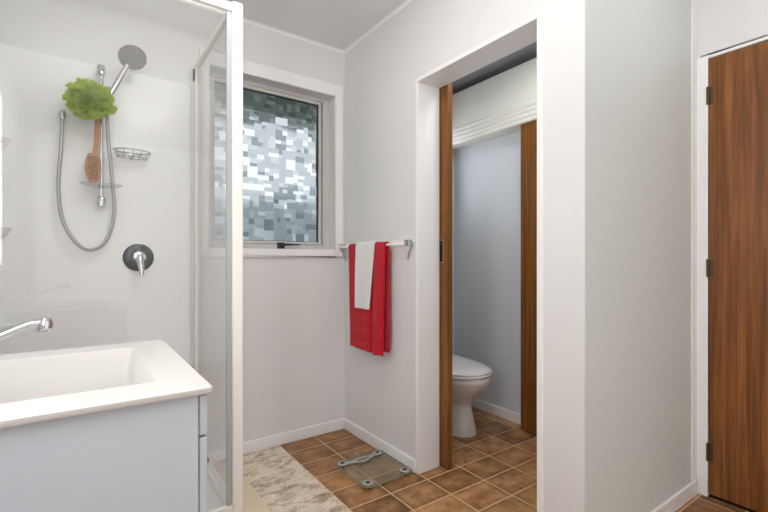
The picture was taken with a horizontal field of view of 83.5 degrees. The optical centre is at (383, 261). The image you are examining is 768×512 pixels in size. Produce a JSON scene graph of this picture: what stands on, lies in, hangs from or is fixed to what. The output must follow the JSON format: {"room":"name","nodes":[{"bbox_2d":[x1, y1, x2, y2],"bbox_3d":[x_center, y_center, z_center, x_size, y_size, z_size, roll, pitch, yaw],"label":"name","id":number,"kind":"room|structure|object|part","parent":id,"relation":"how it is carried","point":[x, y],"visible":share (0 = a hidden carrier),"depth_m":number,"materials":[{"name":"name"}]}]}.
{"room":"bathroom","nodes":[
{"label":"bathroom","id":0,"kind":"room"},
{"bbox_2d":[0,0,343,450],"bbox_3d":[-0.928,-0.140,2.213,1.962,2.410,0.343,0,0,-35],"label":"wall","id":1,"kind":"structure","parent":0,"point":[293,307],"depth_m":2.40,"materials":[{"name":"paint"}]},
{"bbox_2d":[58,110,66,119],"bbox_3d":[-1.406,-0.643,1.883,0.032,0.052,0.058,0,0,-35],"label":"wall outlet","id":2,"kind":"object","parent":1,"relation":"attached to","point":[62,113],"depth_m":1.86,"materials":[{"name":"silver metal"}]},
{"bbox_2d":[62,77,117,120],"bbox_3d":[-1.264,-0.718,1.853,0.199,0.221,0.159,0,0,-35],"label":"bath pouf","id":3,"kind":"object","parent":1,"relation":"hanging from","point":[89,99],"visible":1,"depth_m":1.81,"materials":[{"name":"green plastic"}]},
{"bbox_2d":[0,43,190,365],"bbox_3d":[-1.157,0.045,1.731,0.828,1.909,0.623,0,0,-35],"label":"lining","id":4,"kind":"object","parent":1,"relation":"attached to","point":[92,298],"visible":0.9,"depth_m":1.96,"materials":[{"name":"white plastic"}]},
{"bbox_2d":[0,226,11,239],"bbox_3d":[-1.578,-0.087,1.729,0.114,0.114,0.114,0,0,-35],"label":"corner shelf","id":5,"kind":"object","parent":4,"relation":"attached to","point":[5,231],"depth_m":1.78,"materials":[{"name":"white plastic"}]},
{"bbox_2d":[0,134,11,150],"bbox_3d":[-1.578,-0.457,1.729,0.114,0.114,0.114,0,0,-35],"label":"corner shelf","id":6,"kind":"object","parent":4,"relation":"attached to","point":[5,140],"depth_m":1.78,"materials":[{"name":"white plastic"}]},
{"bbox_2d":[113,148,150,160],"bbox_3d":[-1.182,-0.503,2.018,0.155,0.035,0.097,0,0,-35],"label":"basket","id":7,"kind":"object","parent":4,"relation":"attached to","point":[131,156],"visible":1,"depth_m":2.01,"materials":[{"name":"silver metal"}]},
{"bbox_2d":[122,244,153,275],"bbox_3d":[-1.160,-0.010,2.039,0.132,0.152,0.087,0,0,-35],"label":"shower mixer","id":8,"kind":"object","parent":4,"relation":"attached to","point":[137,257],"visible":1,"depth_m":2.05,"materials":[{"name":"silver metal"}]},
{"bbox_3d":[-1.151,0.018,2.027,0.034,0.096,0.056,0,0,-35],"label":"lever","id":9,"kind":"part","parent":8,"relation":"part of","materials":[{"name":"silver metal"}]},
{"bbox_2d":[79,182,122,188],"bbox_3d":[-1.268,-0.342,1.930,0.168,0.014,0.104,0,0,-35],"label":"soap tray","id":10,"kind":"object","parent":1,"relation":"on","point":[101,184],"depth_m":1.94,"materials":[{"name":"clear plastic"}]},
{"bbox_2d":[85,119,100,182],"bbox_3d":[-1.285,-0.538,1.899,0.062,0.375,0.039,0,0,-35],"label":"bath brush","id":11,"kind":"object","parent":10,"relation":"on","point":[92,162],"visible":0.91,"depth_m":1.90,"materials":[{"name":"brown wood"}]},
{"bbox_3d":[-1.280,-0.597,1.912,0.030,0.256,0.022,0,0,-35],"label":"handle","id":12,"kind":"part","parent":11,"relation":"part of","materials":[{"name":"brown wood"}]},
{"bbox_3d":[-1.262,-0.507,1.936,0.355,0.925,0.130,0,0,-8],"label":"shower slide rail","id":13,"kind":"part","parent":1,"relation":"part of","materials":[{"name":"silver metal"}]},
{"bbox_3d":[-1.280,-0.575,1.946,0.019,0.610,0.019,0,0,-35],"label":"rail","id":14,"kind":"part","parent":1,"relation":"part of","materials":[{"name":"silver metal"}]},
{"bbox_3d":[-1.200,-0.815,1.941,0.095,0.165,0.025,0,0,-14],"label":"hand shower handle","id":15,"kind":"part","parent":1,"relation":"part of","materials":[{"name":"silver metal"}]},
{"bbox_2d":[210,72,328,249],"bbox_3d":[-0.665,-0.557,2.562,0.756,0.971,0.089,0,0,-35],"label":"window","id":16,"kind":"structure","parent":1,"relation":"attached to","point":[286,133],"depth_m":2.58,"materials":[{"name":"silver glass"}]},
{"bbox_2d":[207,418,343,462],"bbox_3d":[-0.599,1.032,2.502,0.833,0.067,0.012,0,0,-35],"label":"baseboard","id":17,"kind":"structure","parent":1,"relation":"attached to","point":[218,454],"depth_m":2.50,"materials":[{"name":"white paint"}]},
{"bbox_2d":[226,0,405,49],"bbox_3d":[0.441,-1.370,1.117,2.930,0.050,3.714,0,0,-35],"label":"ceiling","id":18,"kind":"structure","parent":0,"point":[335,23],"depth_m":2.36,"materials":[{"name":"white paint"}]},
{"bbox_2d":[452,93,453,354],"bbox_3d":[0.199,-0.140,3.147,0.958,2.410,0.120,0,0,-35],"label":"wall","id":19,"kind":"structure","parent":0,"point":[452,93],"depth_m":3.31,"materials":[{"name":"white paint"}]},
{"bbox_2d":[344,0,583,511],"bbox_3d":[0.266,-0.140,2.140,0.137,2.410,1.602,0,0,-35],"label":"wall","id":20,"kind":"structure","parent":0,"point":[381,71],"depth_m":2.12,"materials":[{"name":"paint"}]},
{"bbox_2d":[339,239,413,260],"bbox_3d":[-0.068,-0.059,2.447,0.057,0.106,0.696,0,0,-35],"label":"towel rail","id":21,"kind":"object","parent":20,"relation":"attached to","point":[406,242],"visible":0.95,"depth_m":2.25,"materials":[{"name":"white metal"}]},
{"bbox_2d":[348,241,389,355],"bbox_3d":[-0.101,0.199,2.440,0.060,0.613,0.376,0,0,-35],"label":"towel","id":22,"kind":"object","parent":21,"relation":"hanging from","point":[369,329],"visible":0.83,"depth_m":2.33,"materials":[{"name":"red fabric"}]},
{"bbox_2d":[355,240,379,309],"bbox_3d":[-0.093,0.075,2.440,0.065,0.385,0.190,0,0,-35],"label":"hand towel","id":23,"kind":"object","parent":22,"relation":"on","point":[364,251],"visible":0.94,"depth_m":2.43,"materials":[{"name":"white fabric"}]},
{"bbox_3d":[-0.050,-0.105,2.459,0.008,0.014,0.696,0,0,-35],"label":"plate","id":24,"kind":"part","parent":21,"relation":"part of","materials":[{"name":"white metal"}]},
{"bbox_2d":[344,0,412,53],"bbox_3d":[0.205,-1.337,2.095,0.015,0.015,1.606,0,0,-35],"label":"trim","id":25,"kind":"structure","parent":20,"relation":"attached to","point":[406,2],"depth_m":2.43,"materials":[{"name":"white paint"}]},
{"bbox_2d":[343,418,415,472],"bbox_3d":[-0.050,1.032,2.457,0.012,0.067,0.719,0,0,-35],"label":"baseboard","id":26,"kind":"structure","parent":20,"relation":"attached to","point":[377,443],"depth_m":2.40,"materials":[{"name":"white paint"}]},
{"bbox_2d":[439,82,451,467],"bbox_3d":[0.127,0.034,2.500,0.037,2.038,0.727,0,0,-35],"label":"door","id":27,"kind":"structure","parent":20,"relation":"in","point":[445,92],"depth_m":2.21,"materials":[{"name":"brown wood"}]},
{"bbox_3d":[0.299,-0.054,2.228,0.002,0.122,0.032,0,0,-35],"label":"finger pull","id":28,"kind":"part","parent":27,"relation":"part of","materials":[{"name":"black metal"}]},
{"bbox_2d":[416,10,542,511],"bbox_3d":[0.428,0.072,1.909,0.147,1.985,0.728,0,0,-35],"label":"trim","id":29,"kind":"structure","parent":20,"relation":"attached to","point":[528,31],"depth_m":2.16,"materials":[{"name":"white paint"}]},
{"bbox_2d":[224,407,748,511],"bbox_3d":[0.453,1.090,1.126,2.960,0.050,3.714,0,0,-35],"label":"floor","id":30,"kind":"structure","parent":0,"point":[494,469],"depth_m":2.14,"materials":[{"name":"tile"}]},
{"bbox_2d":[0,340,211,511],"bbox_3d":[-0.649,0.636,0.770,0.549,0.862,0.516,0,0,-35],"label":"vanity","id":31,"kind":"object","parent":30,"relation":"on","point":[122,427],"visible":1,"depth_m":0.66,"materials":[{"name":"grey paint"}]},
{"bbox_2d":[0,317,52,340],"bbox_3d":[-0.733,0.141,0.707,0.300,0.129,0.052,0,0,-35],"label":"tap","id":32,"kind":"object","parent":31,"relation":"on","point":[43,324],"visible":1,"depth_m":0.77,"materials":[{"name":"silver metal"}]},
{"bbox_2d":[0,340,211,428],"bbox_3d":[-0.652,0.261,0.768,0.539,0.111,0.516,0,0,-35],"label":"basin","id":33,"kind":"object","parent":31,"relation":"in","point":[143,384],"depth_m":0.74,"materials":[{"name":"white ceramic"}]},
{"bbox_3d":[-0.442,0.256,0.917,0.013,0.068,0.488,0,0,-35],"label":"drawer","id":34,"kind":"part","parent":31,"relation":"part of","materials":[{"name":"grey paint"}]},
{"bbox_3d":[-0.442,0.639,0.917,0.013,0.692,0.488,0,0,-35],"label":"door","id":35,"kind":"part","parent":31,"relation":"part of","materials":[{"name":"grey paint"}]},
{"bbox_2d":[207,460,241,511],"bbox_3d":[-1.120,1.032,1.738,0.896,0.065,0.652,0,0,-35],"label":"shower tray","id":36,"kind":"object","parent":30,"relation":"on","point":[214,500],"visible":0.09,"depth_m":1.89,"materials":[{"name":"white plastic"}]},
{"bbox_2d":[190,0,242,511],"bbox_3d":[-1.121,-0.019,1.739,0.898,2.038,0.653,0,0,-35],"label":"shower frame","id":37,"kind":"object","parent":36,"relation":"on","point":[232,20],"visible":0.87,"depth_m":1.72,"materials":[{"name":"white metal"}]},
{"bbox_3d":[-0.801,-1.004,1.990,0.024,0.018,0.605,0,0,-35],"label":"rail","id":38,"kind":"part","parent":37,"relation":"part of","materials":[{"name":"white metal"}]},
{"bbox_3d":[-0.958,-1.014,1.473,0.852,0.033,0.028,0,0,-35],"label":"rail","id":39,"kind":"part","parent":37,"relation":"part of","materials":[{"name":"white metal"}]},
{"bbox_3d":[-0.800,0.990,1.991,0.021,0.020,0.605,0,0,-35],"label":"rail","id":40,"kind":"part","parent":37,"relation":"part of","materials":[{"name":"white metal"}]},
{"bbox_3d":[-0.958,0.985,1.474,0.852,0.030,0.023,0,0,-35],"label":"rail","id":41,"kind":"part","parent":37,"relation":"part of","materials":[{"name":"white metal"}]},
{"bbox_3d":[-0.596,-0.019,1.737,0.044,2.038,0.045,0,0,-35],"label":"corner post","id":42,"kind":"part","parent":37,"relation":"part of","materials":[{"name":"white metal"}]},
{"bbox_2d":[212,445,350,511],"bbox_3d":[-0.370,1.063,1.809,0.402,0.004,1.380,0,0,-35],"label":"bath mat","id":43,"kind":"object","parent":30,"relation":"on","point":[273,480],"visible":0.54,"depth_m":2.02,"materials":[{"name":"fabric"}]},
{"bbox_2d":[335,450,411,488],"bbox_3d":[-0.056,1.052,2.188,0.285,0.026,0.305,0,0,-35],"label":"bathroom scale","id":44,"kind":"object","parent":30,"relation":"on","point":[405,470],"visible":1,"depth_m":2.21,"materials":[{"name":"clear glass"}]},
{"bbox_2d":[452,354,492,437],"bbox_3d":[0.409,0.686,2.806,0.396,0.757,0.656,0,0,-35],"label":"toilet","id":45,"kind":"object","parent":30,"relation":"on","point":[470,377],"visible":0.32,"depth_m":2.61,"materials":[{"name":"white ceramic"}]},
{"bbox_3d":[0.416,0.880,2.795,0.366,0.369,0.627,0,0,-35],"label":"bowl","id":46,"kind":"part","parent":45,"relation":"part of","materials":[{"name":"white ceramic"}]},
{"bbox_3d":[0.457,0.645,2.738,0.374,0.052,0.486,0,0,-35],"label":"lid","id":47,"kind":"part","parent":45,"relation":"part of","materials":[{"name":"white ceramic"}]},
{"bbox_3d":[0.459,0.683,2.736,0.376,0.020,0.483,0,0,-35],"label":"seat","id":48,"kind":"part","parent":45,"relation":"part of","materials":[{"name":"white ceramic"}]},
{"bbox_2d":[452,41,536,93],"bbox_3d":[0.636,-1.345,2.461,0.938,0.100,1.606,0,0,-35],"label":"ceiling","id":49,"kind":"structure","parent":0,"point":[529,52],"depth_m":2.87,"materials":[{"name":"grey"}]},
{"bbox_2d":[454,0,767,413],"bbox_3d":[1.581,-0.140,1.912,0.130,2.410,3.494,0,0,-35],"label":"wall","id":50,"kind":"structure","parent":0,"point":[487,174],"depth_m":2.98,"materials":[{"name":"white paint"}]},
{"bbox_2d":[452,58,536,149],"bbox_3d":[0.931,-1.046,2.668,0.115,0.373,1.480,0,0,-35],"label":"pelmet","id":51,"kind":"object","parent":50,"relation":"attached to","point":[497,106],"visible":0.33,"depth_m":2.86,"materials":[{"name":"white paint"}]},
{"bbox_2d":[471,399,520,424],"bbox_3d":[0.975,1.032,2.696,0.012,0.067,1.514,0,0,-35],"label":"baseboard","id":52,"kind":"structure","parent":50,"relation":"attached to","point":[512,416],"depth_m":2.96,"materials":[{"name":"white paint"}]},
{"bbox_2d":[521,120,536,434],"bbox_3d":[1.087,0.049,2.415,0.035,2.008,0.737,0,0,-35],"label":"door","id":53,"kind":"structure","parent":50,"relation":"in","point":[528,130],"depth_m":2.65,"materials":[{"name":"brown wood"}]},
{"bbox_2d":[697,34,767,496],"bbox_3d":[1.733,0.064,1.661,0.112,2.003,0.858,0,0,-35],"label":"trim","id":54,"kind":"structure","parent":50,"relation":"attached to","point":[703,62],"depth_m":1.96,"materials":[{"name":"white paint"}]},
{"bbox_2d":[708,494,756,511],"bbox_3d":[1.750,1.063,1.665,0.120,0.004,0.855,0,0,-35],"label":"door gap","id":55,"kind":"object","parent":50,"relation":"in","point":[710,495],"depth_m":1.89,"materials":[{"name":"black"}]},
{"bbox_2d":[706,41,767,511],"bbox_3d":[1.700,0.068,1.645,0.049,1.967,0.774,0,0,-35],"label":"door","id":56,"kind":"structure","parent":50,"relation":"in","point":[737,91],"depth_m":1.85,"materials":[{"name":"brown wood"}]},
{"bbox_2d":[584,0,696,511],"bbox_3d":[1.083,-0.140,1.789,1.064,2.410,0.092,0,0,-35],"label":"wall","id":57,"kind":"structure","parent":0,"point":[637,53],"depth_m":1.65,"materials":[{"name":"white paint"}]},
{"bbox_2d":[651,480,697,511],"bbox_3d":[1.056,1.032,1.706,0.925,0.067,0.012,0,0,-35],"label":"baseboard","id":58,"kind":"structure","parent":57,"relation":"attached to","point":[689,491],"depth_m":1.85,"materials":[{"name":"white paint"}]},
{"bbox_2d":[691,0,697,481],"bbox_3d":[1.421,-0.173,1.968,0.065,2.343,0.006,0,0,-35],"label":"trim","id":59,"kind":"structure","parent":57,"relation":"attached to","point":[694,3],"depth_m":1.96,"materials":[{"name":"white paint"}]}
]}

